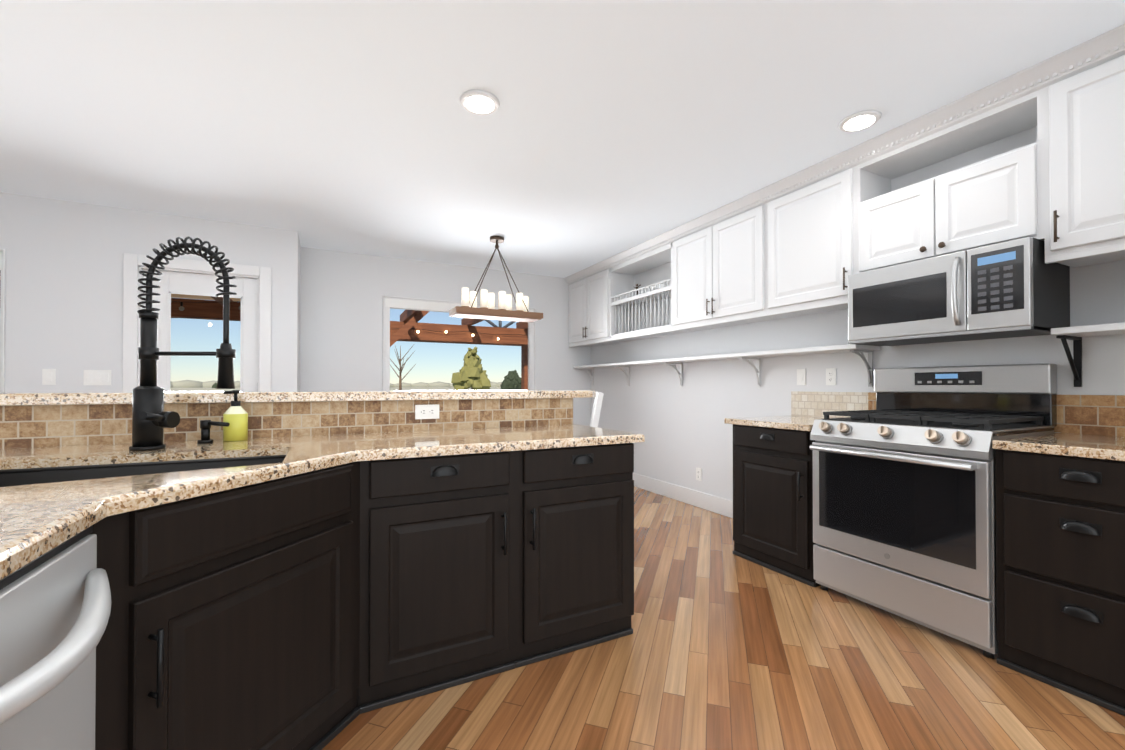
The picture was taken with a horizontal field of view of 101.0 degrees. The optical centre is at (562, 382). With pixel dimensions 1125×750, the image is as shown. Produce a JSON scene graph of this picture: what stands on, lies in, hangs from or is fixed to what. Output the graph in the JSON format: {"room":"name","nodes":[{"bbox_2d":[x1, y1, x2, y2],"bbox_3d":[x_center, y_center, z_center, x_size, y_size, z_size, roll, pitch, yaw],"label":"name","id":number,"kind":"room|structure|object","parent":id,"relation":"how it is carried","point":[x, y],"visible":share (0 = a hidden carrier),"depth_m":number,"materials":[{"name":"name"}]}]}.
{"room":"kitchen","nodes":[
{"label":"kitchen","id":0,"kind":"room"},
{"bbox_2d":[0,192,298,391],"bbox_3d":[-4.313,-0.100,3.143,4.380,2.470,0.150,0,0,-27],"label":"wall","id":1,"kind":"structure","parent":0,"point":[64,289],"depth_m":3.46,"materials":[{"name":"white paint"}]},
{"bbox_2d":[42,369,55,384],"bbox_3d":[-3.716,-0.039,3.356,0.070,0.115,0.011,0,0,-27],"label":"electrical outlet plate","id":2,"kind":"object","parent":1,"relation":"attached to","point":[48,375],"depth_m":3.35,"materials":[{"name":"white plastic"}]},
{"bbox_2d":[83,370,110,384],"bbox_3d":[-3.484,-0.034,3.474,0.155,0.115,0.011,0,0,-27],"label":"electrical outlet plate","id":3,"kind":"object","parent":1,"relation":"attached to","point":[96,377],"depth_m":3.47,"materials":[{"name":"white plastic"}]},
{"bbox_2d":[143,269,257,390],"bbox_3d":[-2.941,0.122,3.798,0.774,2.014,0.104,0,0,-27],"label":"patio door","id":4,"kind":"structure","parent":1,"relation":"in","point":[245,289],"depth_m":3.82,"materials":[{"name":"white wood"}]},
{"bbox_2d":[298,240,300,390],"bbox_3d":[-2.544,-0.090,4.329,0.150,2.470,0.360,0,0,-27],"label":"wall","id":5,"kind":"structure","parent":0,"point":[299,299],"depth_m":4.36,"materials":[{"name":"white paint"}]},
{"bbox_2d":[300,247,590,425],"bbox_3d":[-1.197,-0.083,5.299,3.430,2.470,0.150,0,0,-27],"label":"wall","id":6,"kind":"structure","parent":0,"point":[341,322],"depth_m":4.84,"materials":[{"name":"white paint"}]},
{"bbox_2d":[0,0,1124,277],"bbox_3d":[-1.240,-1.393,0.727,7.960,0.080,8.280,0,0,-27],"label":"ceiling","id":7,"kind":"structure","parent":0,"point":[606,130],"depth_m":2.22,"materials":[{"name":"white paint"}]},
{"bbox_2d":[460,90,499,114],"bbox_3d":[-0.396,-1.334,2.222,0.189,0.012,0.189,0,-1,-33],"label":"recessed light","id":8,"kind":"object","parent":7,"relation":"in","point":[480,102],"depth_m":2.20,"materials":[{"name":"white plastic"}]},
{"bbox_2d":[449,236,542,321],"bbox_3d":[-0.602,-0.956,4.257,0.814,0.740,0.264,0,0,-27],"label":"chandelier","id":9,"kind":"object","parent":7,"relation":"hanging from","point":[486,310],"visible":1,"depth_m":4.20,"materials":[{"name":"brown wood"}]},
{"bbox_2d":[838,110,881,131],"bbox_3d":[1.521,-1.333,2.378,0.189,0.012,0.189,0,-1,42],"label":"recessed light","id":10,"kind":"object","parent":7,"relation":"in","point":[861,120],"depth_m":2.36,"materials":[{"name":"white plastic"}]},
{"bbox_2d":[322,486,1124,749],"bbox_3d":[-1.240,1.147,0.708,7.960,0.060,8.280,0,0,-27],"label":"floor","id":11,"kind":"structure","parent":0,"point":[722,647],"depth_m":1.71,"materials":[{"name":"brown wood"}]},
{"bbox_2d":[0,390,644,749],"bbox_3d":[-0.575,0.578,1.213,2.740,1.085,2.870,0,0,-27],"label":"kitchen island","id":12,"kind":"object","parent":11,"relation":"on","point":[308,570],"visible":1,"depth_m":1.49,"materials":[{"name":"black wood"}]},
{"bbox_2d":[0,525,110,749],"bbox_3d":[-0.750,0.692,0.621,0.172,0.848,0.592,0,-1,-27],"label":"dishwasher","id":13,"kind":"object","parent":12,"relation":"in","point":[55,609],"depth_m":0.71,"materials":[{"name":"silver metal"}]},
{"bbox_2d":[0,390,644,579],"bbox_3d":[-0.575,0.148,1.216,2.740,0.225,2.870,0,-1,-27],"label":"island countertop","id":14,"kind":"structure","parent":12,"relation":"on","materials":[{"name":"stone"}]},
{"bbox_2d":[0,455,285,486],"bbox_3d":[-1.212,0.349,1.255,0.812,0.194,0.532,0,-1,-27],"label":"sink","id":15,"kind":"object","parent":14,"relation":"in","point":[18,474],"depth_m":1.42,"materials":[{"name":"grey metal"}]},
{"bbox_2d":[129,236,236,450],"bbox_3d":[-1.291,-0.135,1.586,0.310,0.724,0.190,0,0,-27],"label":"faucet","id":16,"kind":"object","parent":14,"relation":"on","point":[152,419],"visible":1,"depth_m":1.56,"materials":[{"name":"black metal"}]},
{"bbox_2d":[197,420,229,442],"bbox_3d":[-1.324,0.186,1.763,0.103,0.085,0.068,0,0,-27],"label":"soap pump","id":17,"kind":"object","parent":14,"relation":"on","point":[205,426],"visible":1,"depth_m":1.75,"materials":[{"name":"black metal"}]},
{"bbox_2d":[223,390,247,440],"bbox_3d":[-1.296,0.130,1.837,0.082,0.198,0.080,0,0,-27],"label":"soap bottle","id":18,"kind":"object","parent":14,"relation":"on","point":[235,415],"visible":1,"depth_m":1.81,"materials":[{"name":"yellow plastic"}]},
{"bbox_2d":[590,392,603,426],"bbox_3d":[0.039,0.605,3.505,0.523,1.066,0.440,0,0,2],"label":"chair","id":19,"kind":"object","parent":11,"relation":"on","point":[596,409],"visible":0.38,"depth_m":3.29,"materials":[{"name":"white paint"}]},
{"bbox_2d":[728,423,820,586],"bbox_3d":[1.537,0.704,2.956,0.667,0.860,0.576,0,0,-27],"label":"base cabinet","id":20,"kind":"object","parent":11,"relation":"on","point":[773,469],"depth_m":2.76,"materials":[{"name":"black wood"}]},
{"bbox_2d":[724,415,823,430],"bbox_3d":[1.521,0.257,2.975,0.682,0.035,0.614,0,0,-27],"label":"countertop","id":21,"kind":"structure","parent":20,"relation":"on","point":[790,422],"depth_m":2.89,"materials":[{"name":"beige stone"}]},
{"bbox_2d":[809,363,1056,658],"bbox_3d":[1.804,0.522,2.333,0.733,1.215,0.772,0,0,-27],"label":"stove","id":22,"kind":"object","parent":11,"relation":"on","point":[904,499],"visible":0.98,"depth_m":2.17,"materials":[{"name":"silver metal"}]},
{"bbox_2d":[995,451,1124,715],"bbox_3d":[2.130,0.695,1.790,0.667,0.860,0.480,0,0,-27],"label":"base cabinet","id":23,"kind":"object","parent":11,"relation":"on","point":[1060,550],"depth_m":1.68,"materials":[{"name":"black wood"}]},
{"bbox_2d":[992,431,1124,462],"bbox_3d":[2.124,0.248,1.790,0.682,0.035,0.478,0,0,-27],"label":"countertop","id":24,"kind":"structure","parent":23,"relation":"on","point":[1074,444],"depth_m":1.74,"materials":[{"name":"beige stone"}]},
{"bbox_2d":[591,260,1124,500],"bbox_3d":[2.241,-0.104,2.487,0.150,2.470,8.280,0,0,-27],"label":"wall","id":25,"kind":"structure","parent":0,"point":[684,429],"depth_m":3.73,"materials":[{"name":"white paint"}]},
{"bbox_2d":[564,260,631,346],"bbox_3d":[0.424,-0.889,5.523,0.337,0.852,0.928,0,0,-27],"label":"upper cabinet","id":26,"kind":"object","parent":25,"relation":"attached to","point":[586,288],"depth_m":5.44,"materials":[{"name":"white wood"}]},
{"bbox_2d":[604,232,686,339],"bbox_3d":[0.876,-0.896,4.635,0.337,0.852,1.064,0,0,-27],"label":"upper cabinet","id":27,"kind":"object","parent":25,"relation":"attached to","point":[635,280],"depth_m":4.78,"materials":[{"name":"white wood"}]},
{"bbox_2d":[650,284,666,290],"bbox_3d":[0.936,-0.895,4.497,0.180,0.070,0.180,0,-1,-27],"label":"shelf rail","id":28,"kind":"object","parent":27,"relation":"in","point":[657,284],"depth_m":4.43,"materials":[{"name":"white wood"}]},
{"bbox_2d":[633,473,732,517],"bbox_3d":[1.024,1.075,4.689,0.016,0.145,2.904,0,0,-27],"label":"baseboard","id":29,"kind":"structure","parent":25,"relation":"attached to","point":[715,504],"depth_m":4.37,"materials":[{"name":"white wood"}]},
{"bbox_2d":[696,467,701,480],"bbox_3d":[1.249,0.844,4.253,0.009,0.115,0.070,0,0,-27],"label":"electrical outlet plate","id":30,"kind":"object","parent":25,"relation":"attached to","point":[698,470],"depth_m":4.24,"materials":[{"name":"white plastic"}]},
{"bbox_2d":[668,192,787,331],"bbox_3d":[1.336,-0.903,3.729,0.337,0.852,0.968,0,0,-27],"label":"upper cabinet","id":31,"kind":"object","parent":25,"relation":"attached to","point":[714,258],"depth_m":3.62,"materials":[{"name":"white wood"}]},
{"bbox_2d":[797,369,805,384],"bbox_3d":[1.717,-0.038,3.338,0.011,0.115,0.070,0,0,-27],"label":"electrical outlet plate","id":32,"kind":"object","parent":25,"relation":"attached to","point":[801,373],"depth_m":3.33,"materials":[{"name":"white plastic"}]},
{"bbox_2d":[760,148,851,316],"bbox_3d":[1.695,-0.908,3.024,0.337,0.852,0.615,0,0,-27],"label":"upper cabinet","id":33,"kind":"object","parent":25,"relation":"attached to","point":[806,216],"depth_m":2.94,"materials":[{"name":"white wood"}]},
{"bbox_2d":[826,368,835,384],"bbox_3d":[1.817,-0.037,3.142,0.009,0.115,0.070,0,0,-27],"label":"electrical outlet plate","id":34,"kind":"object","parent":25,"relation":"attached to","point":[830,372],"depth_m":3.14,"materials":[{"name":"white plastic"}]},
{"bbox_2d":[573,322,1124,386],"bbox_3d":[1.335,-0.092,3.812,0.257,0.254,4.792,0,0,-27],"label":"shelf","id":35,"kind":"object","parent":25,"relation":"attached to","point":[1075,334],"visible":0.98,"depth_m":2.90,"materials":[{"name":"white wood"}]},
{"bbox_2d":[852,64,1035,273],"bbox_3d":[2.012,-0.913,2.400,0.337,0.852,0.785,0,0,-27],"label":"upper cabinet","id":36,"kind":"object","parent":25,"relation":"attached to","point":[960,176],"depth_m":2.31,"materials":[{"name":"white wood"}]},
{"bbox_2d":[848,237,1069,345],"bbox_3d":[1.950,-0.413,2.367,0.472,0.390,0.765,0,0,-27],"label":"microwave","id":37,"kind":"object","parent":36,"relation":"attached to","point":[1015,288],"visible":1,"depth_m":2.15,"materials":[{"name":"silver metal"}]},
{"bbox_2d":[1036,24,1124,267],"bbox_3d":[2.289,-0.917,1.856,0.337,0.852,0.436,0,0,-27],"label":"upper cabinet","id":38,"kind":"object","parent":25,"relation":"attached to","point":[1037,151],"depth_m":1.87,"materials":[{"name":"white wood"}]},
{"label":"outside","id":39,"kind":"structure","parent":0,"visible":0},
{"bbox_2d":[170,387,500,390],"bbox_3d":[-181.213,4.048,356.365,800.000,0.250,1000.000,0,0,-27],"label":"ground","id":40,"kind":"structure","parent":39,"point":[391,388],"depth_m":162.47,"materials":[{"name":"beige soil"}]},
{"bbox_2d":[170,380,501,387],"bbox_3d":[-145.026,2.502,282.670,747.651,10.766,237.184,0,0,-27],"label":"treeline","id":41,"kind":"object","parent":40,"relation":"on","point":[189,384],"visible":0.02,"depth_m":334.18,"materials":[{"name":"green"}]},
{"bbox_2d":[171,294,527,389],"bbox_3d":[-5.436,-0.062,4.777,12.660,2.780,3.780,0,0,-27],"label":"pergola beam","id":42,"kind":"structure","parent":40,"relation":"on","point":[401,330],"depth_m":8.04,"materials":[{"name":"brown wood"}]},
{"bbox_2d":[171,301,527,339],"bbox_3d":[-3.259,-0.810,6.524,7.321,0.504,1.852,0,0,-27],"label":"string lights","id":43,"kind":"object","parent":42,"relation":"hanging from","point":[181,308],"visible":0.33,"depth_m":6.60,"materials":[{"name":"black metal"}]},
{"bbox_2d":[390,346,415,389],"bbox_3d":[-19.028,-1.442,54.480,3.520,6.311,3.480,0,0,-27],"label":"tree","id":44,"kind":"object","parent":40,"relation":"on","point":[399,376],"visible":0.9,"depth_m":54.43,"materials":[{"name":"brown plant"}]},
{"bbox_2d":[451,347,490,389],"bbox_3d":[-10.184,-1.067,51.844,4.285,5.825,3.822,0,0,-27],"label":"tree","id":45,"kind":"object","parent":40,"relation":"on","point":[472,374],"visible":0.98,"depth_m":50.90,"materials":[{"name":"green plant"}]},
{"bbox_2d":[500,370,520,389],"bbox_3d":[-10.293,-0.142,94.880,5.437,4.872,4.338,0,0,-27],"label":"tree","id":46,"kind":"object","parent":40,"relation":"on","point":[512,380],"visible":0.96,"depth_m":93.42,"materials":[{"name":"green plant"}]}
]}

